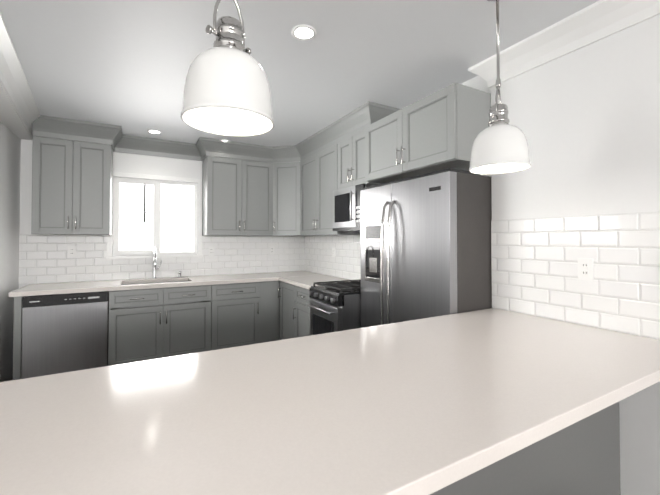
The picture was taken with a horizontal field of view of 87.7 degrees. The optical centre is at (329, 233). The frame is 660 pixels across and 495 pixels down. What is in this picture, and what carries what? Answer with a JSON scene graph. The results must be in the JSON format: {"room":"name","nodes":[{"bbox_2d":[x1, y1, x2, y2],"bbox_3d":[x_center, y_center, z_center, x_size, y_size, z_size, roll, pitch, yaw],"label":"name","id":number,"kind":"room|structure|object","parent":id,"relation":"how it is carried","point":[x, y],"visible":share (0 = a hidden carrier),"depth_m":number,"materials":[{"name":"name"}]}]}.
{"room":"kitchen","nodes":[
{"label":"kitchen","id":0,"kind":"room"},
{"bbox_2d":[0,122,20,381],"bbox_3d":[-0.677,0.071,-1.100,0.120,2.560,10.500,1,-1,-29],"label":"wall","id":1,"kind":"structure","parent":0,"point":[10,154],"depth_m":3.23,"materials":[{"name":"paint"}]},
{"bbox_2d":[0,83,31,139],"bbox_3d":[-1.476,-1.098,0.749,0.600,0.160,6.500,1,-1,-35],"label":"header beam","id":2,"kind":"structure","parent":0,"point":[10,119],"depth_m":2.93,"materials":[{"name":"white paint"}]},
{"bbox_2d":[19,138,289,287],"bbox_3d":[-1.804,0.163,4.348,3.450,2.560,0.120,1,-1,-29],"label":"wall","id":3,"kind":"structure","parent":0,"point":[146,164],"depth_m":4.00,"materials":[{"name":"paint"}]},
{"bbox_2d":[0,12,39,139],"bbox_3d":[-1.190,-1.099,0.950,0.779,0.150,6.475,1,-1,-29],"label":"crown molding","id":4,"kind":"structure","parent":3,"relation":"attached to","point":[13,80],"depth_m":2.44,"materials":[{"name":"white paint"}]},
{"bbox_2d":[31,136,112,234],"bbox_3d":[-2.662,-0.465,3.591,0.639,0.950,0.384,1,-1,-29],"label":"upper cabinet","id":5,"kind":"object","parent":3,"relation":"attached to","point":[72,186],"visible":1,"depth_m":3.45,"materials":[{"name":"grey wood"}]},
{"bbox_2d":[106,172,202,260],"bbox_3d":[-2.092,-0.195,4.166,1.035,1.010,0.130,1,-1,-29],"label":"window","id":6,"kind":"structure","parent":3,"relation":"in","point":[117,181],"depth_m":4.15,"materials":[{"name":"white plastic"}]},
{"bbox_2d":[19,235,304,284],"bbox_3d":[-1.774,0.277,4.292,3.210,0.510,0.006,1,-1,-29],"label":"wall tile","id":7,"kind":"structure","parent":3,"relation":"attached to","point":[44,259],"depth_m":4.04,"materials":[{"name":"white tile"}]},
{"bbox_2d":[68,246,75,256],"bbox_3d":[-2.792,0.192,3.718,0.072,0.116,0.008,1,-1,-29],"label":"electrical outlet","id":8,"kind":"object","parent":7,"relation":"attached to","point":[71,251],"visible":1,"depth_m":3.72,"materials":[{"name":"white plastic"}]},
{"bbox_2d":[208,247,213,255],"bbox_3d":[-1.526,0.224,4.422,0.072,0.116,0.008,1,-1,-29],"label":"electrical outlet","id":9,"kind":"object","parent":7,"relation":"attached to","point":[210,251],"visible":1,"depth_m":4.42,"materials":[{"name":"white plastic"}]},
{"bbox_2d":[269,246,273,253],"bbox_3d":[-0.814,0.231,4.819,0.072,0.116,0.008,1,-1,-29],"label":"electrical outlet","id":10,"kind":"object","parent":7,"relation":"attached to","point":[271,249],"visible":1,"depth_m":4.81,"materials":[{"name":"white plastic"}]},
{"bbox_2d":[32,101,399,162],"bbox_3d":[-1.166,-1.038,3.389,3.047,0.188,2.213,1,-1,-29],"label":"crown molding","id":11,"kind":"structure","parent":3,"relation":"attached to","point":[355,122],"depth_m":3.91,"materials":[{"name":"grey wood"}]},
{"bbox_2d":[202,156,272,235],"bbox_3d":[-1.175,-0.451,4.418,0.827,0.950,0.384,1,-1,-29],"label":"upper cabinet","id":12,"kind":"object","parent":3,"relation":"attached to","point":[237,197],"visible":1,"depth_m":4.26,"materials":[{"name":"grey wood"}]},
{"bbox_2d":[273,161,301,235],"bbox_3d":[-0.497,-0.447,4.661,0.626,0.950,0.619,1,-1,-29],"label":"upper cabinet","id":13,"kind":"object","parent":3,"relation":"attached to","point":[286,198],"visible":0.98,"depth_m":4.44,"materials":[{"name":"grey wood"}]},
{"bbox_2d":[0,0,598,146],"bbox_3d":[0.729,-1.244,-0.181,3.810,0.100,11.300,1,-1,-29],"label":"ceiling","id":14,"kind":"structure","parent":0,"point":[124,64],"depth_m":2.17,"materials":[{"name":"paint"}]},
{"bbox_2d":[147,129,161,133],"bbox_3d":[-1.933,-1.121,3.784,0.144,0.009,0.144,1,-1,-29],"label":"recessed light","id":15,"kind":"object","parent":14,"relation":"in","point":[154,131],"visible":0.98,"depth_m":3.77,"materials":[{"name":"white plastic"}]},
{"bbox_2d":[181,0,273,136],"bbox_3d":[-0.298,-0.748,1.024,0.264,0.846,0.264,1,-1,-29],"label":"pendant light","id":16,"kind":"object","parent":14,"relation":"hanging from","point":[227,91],"visible":1,"depth_m":0.94,"materials":[{"name":"white glass"}]},
{"bbox_2d":[291,25,316,40],"bbox_3d":[-0.149,-1.152,1.975,0.144,0.009,0.144,1,-1,-29],"label":"recessed light","id":17,"kind":"object","parent":14,"relation":"in","point":[303,32],"visible":1,"depth_m":1.97,"materials":[{"name":"white plastic"}]},
{"bbox_2d":[469,0,530,174],"bbox_3d":[0.801,-0.733,1.636,0.264,0.856,0.264,1,-1,-29],"label":"pendant light","id":18,"kind":"object","parent":14,"relation":"hanging from","point":[500,145],"visible":1,"depth_m":1.57,"materials":[{"name":"white glass"}]},
{"bbox_2d":[313,75,490,279],"bbox_3d":[2.233,0.098,0.519,0.120,2.560,10.500,1,-1,-29],"label":"wall","id":19,"kind":"structure","parent":0,"point":[478,82],"depth_m":2.49,"materials":[{"name":"paint"}]},
{"bbox_2d":[300,143,359,235],"bbox_3d":[0.015,-0.457,4.026,0.349,0.950,1.007,1,-1,-29],"label":"upper cabinet","id":20,"kind":"object","parent":19,"relation":"attached to","point":[325,173],"depth_m":3.92,"materials":[{"name":"grey wood"}]},
{"bbox_2d":[305,235,360,279],"bbox_3d":[0.141,0.276,4.146,0.006,0.508,2.110,1,-1,-29],"label":"wall tile","id":21,"kind":"structure","parent":19,"relation":"attached to","point":[345,262],"depth_m":4.27,"materials":[{"name":"white tile"}]},
{"bbox_2d":[340,139,347,188],"bbox_3d":[0.313,-0.691,3.496,0.349,0.500,0.339,1,-1,-29],"label":"upper cabinet","id":22,"kind":"object","parent":19,"relation":"attached to","point":[344,144],"depth_m":3.46,"materials":[{"name":"grey wood"}]},
{"bbox_2d":[348,130,381,186],"bbox_3d":[0.420,-0.695,3.303,0.349,0.500,0.339,1,-1,-29],"label":"upper cabinet","id":23,"kind":"object","parent":19,"relation":"attached to","point":[356,143],"depth_m":3.26,"materials":[{"name":"grey wood"}]},
{"bbox_2d":[333,183,374,230],"bbox_3d":[0.318,-0.235,3.365,0.444,0.410,0.551,1,-1,-29],"label":"microwave","id":24,"kind":"object","parent":23,"relation":"attached to","point":[346,209],"visible":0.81,"depth_m":3.26,"materials":[{"name":"metal"}]},
{"bbox_2d":[365,83,490,183],"bbox_3d":[0.708,-0.710,2.699,0.434,0.490,0.992,1,-1,-29],"label":"upper cabinet","id":25,"kind":"object","parent":19,"relation":"attached to","point":[441,129],"visible":1,"depth_m":2.40,"materials":[{"name":"grey wood"}]},
{"bbox_2d":[491,14,659,494],"bbox_3d":[2.916,0.075,-0.883,0.050,2.560,7.385,1,-1,-29],"label":"wall","id":26,"kind":"structure","parent":0,"point":[586,120],"depth_m":1.78,"materials":[{"name":"paint"}]},
{"bbox_2d":[468,0,659,87],"bbox_3d":[2.835,-1.130,-0.851,0.120,0.150,7.485,1,-1,-29],"label":"crown molding","id":27,"kind":"structure","parent":26,"relation":"attached to","point":[594,22],"depth_m":1.88,"materials":[{"name":"white wood"}]},
{"bbox_2d":[491,211,659,339],"bbox_3d":[1.344,0.197,1.883,0.006,0.588,1.020,1,-1,-29],"label":"wall tile","id":28,"kind":"structure","parent":26,"relation":"attached to","point":[534,262],"depth_m":1.85,"materials":[{"name":"white tile"}]},
{"bbox_2d":[577,258,593,280],"bbox_3d":[1.362,0.189,1.835,0.008,0.116,0.072,1,-1,-29],"label":"electrical outlet","id":29,"kind":"object","parent":28,"relation":"attached to","point":[585,268],"visible":1,"depth_m":1.83,"materials":[{"name":"white plastic"}]},
{"bbox_3d":[0.729,1.396,-0.225,3.810,0.060,11.300,1,-1,-29],"label":"floor","id":30,"kind":"structure","parent":0,"visible":0},
{"bbox_2d":[21,291,108,378],"bbox_3d":[-2.593,0.994,3.458,0.640,0.868,0.621,1,-1,-29],"label":"dishwasher","id":31,"kind":"object","parent":30,"relation":"on","point":[62,333],"visible":0.9,"depth_m":3.18,"materials":[{"name":"metal"}]},
{"bbox_2d":[108,281,210,365],"bbox_3d":[-1.882,1.001,3.840,0.964,0.868,0.664,1,-1,-29],"label":"base cabinet","id":32,"kind":"object","parent":30,"relation":"on","point":[150,324],"visible":0.79,"depth_m":3.56,"materials":[{"name":"grey wood"}]},
{"bbox_2d":[211,282,260,349],"bbox_3d":[-1.227,1.007,4.224,0.550,0.868,0.629,1,-1,-29],"label":"base cabinet","id":33,"kind":"object","parent":30,"relation":"on","point":[243,314],"depth_m":3.95,"materials":[{"name":"grey wood"}]},
{"bbox_2d":[9,271,318,296],"bbox_3d":[-1.580,0.548,4.018,3.117,0.040,0.648,1,-1,-29],"label":"countertop","id":34,"kind":"structure","parent":33,"relation":"on","point":[107,285],"depth_m":3.68,"materials":[{"name":"stone"}]},
{"bbox_2d":[152,248,161,278],"bbox_3d":[-2.005,0.343,3.988,0.109,0.366,0.215,1,-1,-29],"label":"faucet","id":35,"kind":"object","parent":34,"relation":"on","point":[154,266],"visible":1,"depth_m":4.02,"materials":[{"name":"silver metal"}]},
{"bbox_2d":[261,281,279,342],"bbox_3d":[-0.906,1.010,4.403,0.304,0.868,0.629,1,-1,-29],"label":"base cabinet","id":36,"kind":"object","parent":30,"relation":"on","point":[270,302],"depth_m":4.17,"materials":[{"name":"grey wood"}]},
{"bbox_2d":[278,281,311,339],"bbox_3d":[-0.132,1.002,3.943,0.664,0.868,0.922,1,-1,-29],"label":"base cabinet","id":37,"kind":"object","parent":30,"relation":"on","point":[294,314],"visible":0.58,"depth_m":3.82,"materials":[{"name":"grey wood"}]},
{"bbox_2d":[277,274,350,289],"bbox_3d":[-0.129,0.546,3.940,0.657,0.040,0.900,1,-1,-29],"label":"countertop","id":38,"kind":"structure","parent":37,"relation":"on","point":[305,279],"depth_m":3.96,"materials":[{"name":"stone"}]},
{"bbox_2d":[306,279,360,335],"bbox_3d":[0.195,0.933,3.277,0.716,0.925,0.551,1,-1,-29],"label":"range","id":39,"kind":"object","parent":30,"relation":"on","point":[334,307],"visible":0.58,"depth_m":3.02,"materials":[{"name":"metal"}]},
{"bbox_2d":[360,168,491,327],"bbox_3d":[0.666,0.494,2.655,0.527,1.800,0.988,1,-1,-29],"label":"fridge","id":40,"kind":"object","parent":30,"relation":"on","point":[425,244],"visible":0.69,"depth_m":2.33,"materials":[{"name":"metal"}]},
{"bbox_2d":[430,483,453,494],"bbox_3d":[-0.219,0.956,1.186,1.024,0.868,0.666,1,-1,-29],"label":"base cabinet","id":41,"kind":"object","parent":30,"relation":"on","point":[448,490],"depth_m":1.12,"materials":[{"name":"grey wood"}]},
{"bbox_2d":[0,308,659,494],"bbox_3d":[0.077,0.500,1.175,2.898,0.040,0.995,1,-1,-29],"label":"countertop","id":42,"kind":"structure","parent":41,"relation":"on","point":[427,406],"depth_m":0.94,"materials":[{"name":"stone"}]},
{"bbox_2d":[454,438,545,494],"bbox_3d":[0.409,0.962,1.535,0.661,0.868,0.666,1,-1,-29],"label":"base cabinet","id":43,"kind":"object","parent":30,"relation":"on","point":[523,472],"depth_m":1.29,"materials":[{"name":"grey wood"}]},
{"bbox_2d":[546,402,620,494],"bbox_3d":[0.955,0.967,1.839,0.707,0.868,0.666,1,-1,-29],"label":"peninsula base panel","id":44,"kind":"object","parent":30,"relation":"on","point":[581,457],"depth_m":1.55,"materials":[{"name":"grey wood"}]},
{"label":"outside","id":45,"kind":"structure","parent":0,"visible":0},
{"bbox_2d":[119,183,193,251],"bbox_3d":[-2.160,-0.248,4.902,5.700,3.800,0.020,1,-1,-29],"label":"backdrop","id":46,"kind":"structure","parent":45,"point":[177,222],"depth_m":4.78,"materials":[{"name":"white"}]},
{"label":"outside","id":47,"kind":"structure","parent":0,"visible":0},
{"bbox_2d":[143,185,145,222],"bbox_3d":[-2.344,-0.472,4.349,0.038,0.670,0.034,1,-1,-29],"label":"blind wand","id":48,"kind":"object","parent":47,"point":[144,212],"depth_m":4.34,"materials":[{"name":"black plastic"}]}
]}

